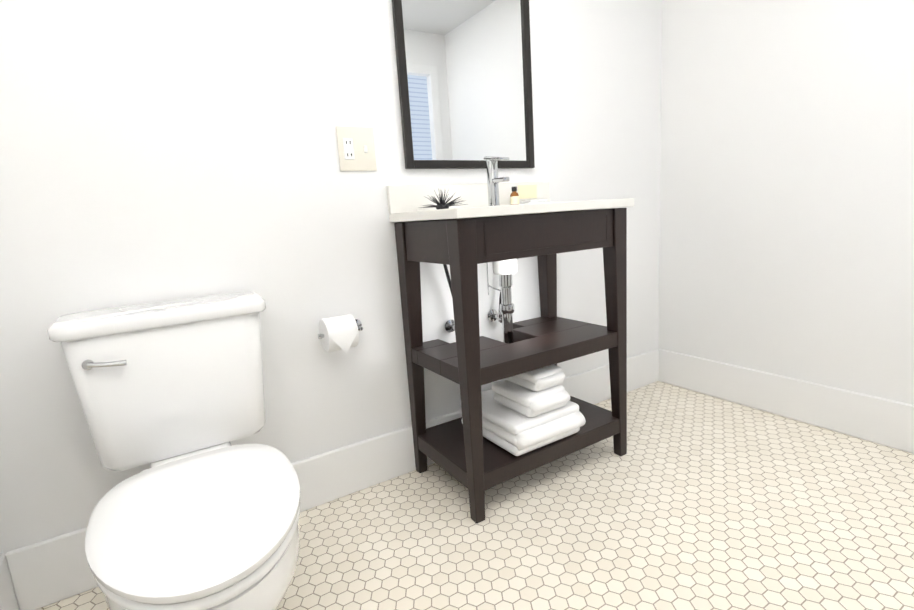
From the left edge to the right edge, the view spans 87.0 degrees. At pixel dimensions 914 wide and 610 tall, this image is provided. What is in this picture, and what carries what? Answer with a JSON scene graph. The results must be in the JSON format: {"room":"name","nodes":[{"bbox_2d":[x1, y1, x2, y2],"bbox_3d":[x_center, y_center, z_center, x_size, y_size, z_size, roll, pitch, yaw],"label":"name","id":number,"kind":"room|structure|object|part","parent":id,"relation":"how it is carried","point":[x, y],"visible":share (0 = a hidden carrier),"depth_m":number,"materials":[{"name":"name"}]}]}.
{"room":"bathroom","nodes":[
{"label":"bathroom","id":0,"kind":"room"},
{"bbox_2d":[0,0,661,553],"bbox_3d":[-0.550,-0.502,1.571,3.930,2.440,0.100,-10,12,-31],"label":"wall","id":1,"kind":"structure","parent":0,"point":[158,150],"depth_m":1.49,"materials":[{"name":"white paint"}]},
{"bbox_2d":[0,551,27,609],"bbox_3d":[-1.051,0.774,1.063,0.024,0.185,0.456,-10,12,-31],"label":"baseboard","id":2,"kind":"structure","parent":1,"relation":"attached to","point":[11,590],"depth_m":1.27,"materials":[{"name":"white wood"}]},
{"bbox_2d":[12,348,659,609],"bbox_3d":[-0.033,0.538,1.979,2.750,0.185,0.016,-10,12,-31],"label":"baseboard","id":3,"kind":"structure","parent":1,"relation":"attached to","point":[38,575],"depth_m":1.73,"materials":[{"name":"white wood"}]},
{"bbox_2d":[318,314,362,353],"bbox_3d":[-0.382,0.091,1.622,0.177,0.116,0.133,-10,12,-31],"label":"toilet paper","id":4,"kind":"object","parent":1,"relation":"attached to","point":[338,332],"visible":1,"depth_m":1.57,"materials":[{"name":"white paper"}]},
{"bbox_2d":[336,126,376,170],"bbox_3d":[-0.339,-0.529,1.634,0.132,0.144,0.011,-10,12,-31],"label":"electrical outlet plate","id":5,"kind":"object","parent":1,"relation":"attached to","point":[356,148],"visible":1,"depth_m":1.63,"materials":[{"name":"beige plastic"}]},
{"bbox_2d":[342,137,367,159],"bbox_3d":[-0.343,-0.528,1.629,0.084,0.070,0.006,-10,12,-31],"label":"outlet","id":6,"kind":"object","parent":5,"relation":"attached to","point":[353,148],"depth_m":1.63,"materials":[{"name":"white plastic"}]},
{"bbox_2d":[392,0,534,168],"bbox_3d":[0.040,-1.014,1.796,0.600,0.978,0.021,-10,12,-31],"label":"mirror","id":7,"kind":"object","parent":1,"relation":"attached to","point":[464,72],"visible":1,"depth_m":1.82,"materials":[{"name":"black mirror"}]},
{"bbox_2d":[36,381,913,609],"bbox_3d":[0.100,0.854,0.899,3.930,0.060,2.245,-10,12,-31],"label":"floor","id":8,"kind":"structure","parent":0,"point":[692,500],"depth_m":1.48,"materials":[{"name":"beige tile"}]},
{"bbox_2d":[47,291,299,609],"bbox_3d":[-0.595,0.427,1.109,0.476,0.792,0.824,-10,12,-31],"label":"toilet","id":9,"kind":"object","parent":8,"relation":"on","point":[201,513],"visible":0.98,"depth_m":1.12,"materials":[{"name":"white ceramic"}]},
{"bbox_3d":[-0.836,0.138,1.142,0.088,0.027,0.025,-10,12,-31],"label":"lever","id":10,"kind":"part","parent":9,"relation":"part of","materials":[{"name":"silver metal"}]},
{"bbox_3d":[-0.768,0.194,1.325,0.476,0.392,0.222,-10,12,-31],"label":"tank","id":11,"kind":"part","parent":9,"relation":"part of","materials":[{"name":"white ceramic"}]},
{"bbox_3d":[-0.517,0.421,0.980,0.386,0.055,0.528,-10,12,-31],"label":"seat","id":12,"kind":"part","parent":9,"relation":"part of","materials":[{"name":"white plastic"}]},
{"bbox_2d":[386,156,633,523],"bbox_3d":[0.223,0.042,1.803,0.758,1.189,0.459,-10,12,-31],"label":"bathroom vanity","id":13,"kind":"object","parent":8,"relation":"on","point":[487,223],"visible":0.98,"depth_m":1.70,"materials":[{"name":"brown wood"}]},
{"bbox_2d":[386,181,633,222],"bbox_3d":[0.194,-0.389,1.723,0.758,0.127,0.459,-10,12,-31],"label":"countertop","id":14,"kind":"structure","parent":13,"relation":"on","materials":[{"name":"white stone"}]},
{"bbox_2d":[420,188,466,209],"bbox_3d":[-0.054,-0.372,1.696,0.175,0.075,0.171,-10,12,-31],"label":"decor","id":15,"kind":"object","parent":14,"relation":"on","point":[442,204],"visible":1,"depth_m":1.68,"materials":[{"name":"black"}]},
{"bbox_2d":[483,156,509,207],"bbox_3d":[0.150,-0.458,1.777,0.050,0.188,0.110,-10,12,-31],"label":"faucet","id":16,"kind":"object","parent":14,"relation":"on","point":[493,181],"depth_m":1.78,"materials":[{"name":"silver metal"}]},
{"bbox_2d":[510,187,518,204],"bbox_3d":[0.230,-0.434,1.927,0.035,0.076,0.035,-10,12,-31],"label":"bottle","id":17,"kind":"object","parent":14,"relation":"on","point":[514,197],"visible":0.83,"depth_m":1.92,"materials":[{"name":"brown"}]},
{"bbox_2d":[518,185,536,198],"bbox_3d":[0.295,-0.474,2.018,0.100,0.055,0.004,-10,12,-31],"label":"card sign","id":18,"kind":"object","parent":14,"relation":"on","point":[527,191],"visible":0.86,"depth_m":2.02,"materials":[{"name":"beige paper"}]},
{"bbox_2d":[519,199,551,203],"bbox_3d":[0.316,-0.422,1.980,0.120,0.021,0.085,-10,12,-31],"label":"soap dish","id":19,"kind":"object","parent":14,"relation":"on","point":[534,201],"visible":0.67,"depth_m":1.95,"materials":[{"name":"white ceramic"}]},
{"bbox_2d":[460,365,585,455],"bbox_3d":[0.235,0.345,1.812,0.311,0.263,0.385,-10,12,-31],"label":"towel stack","id":20,"kind":"object","parent":13,"relation":"on","point":[524,413],"visible":0.88,"depth_m":1.69,"materials":[{"name":"white fabric"}]},
{"bbox_2d":[658,0,913,404],"bbox_3d":[1.637,-0.661,1.657,0.100,2.440,2.245,-10,12,-31],"label":"wall","id":21,"kind":"structure","parent":0,"point":[786,240],"depth_m":2.01,"materials":[{"name":"white paint"}]},
{"bbox_2d":[660,349,913,453],"bbox_3d":[1.671,0.456,1.817,0.016,0.185,2.010,-10,12,-31],"label":"baseboard","id":22,"kind":"structure","parent":21,"relation":"attached to","point":[890,423],"depth_m":2.09,"materials":[{"name":"white wood"}]}
]}

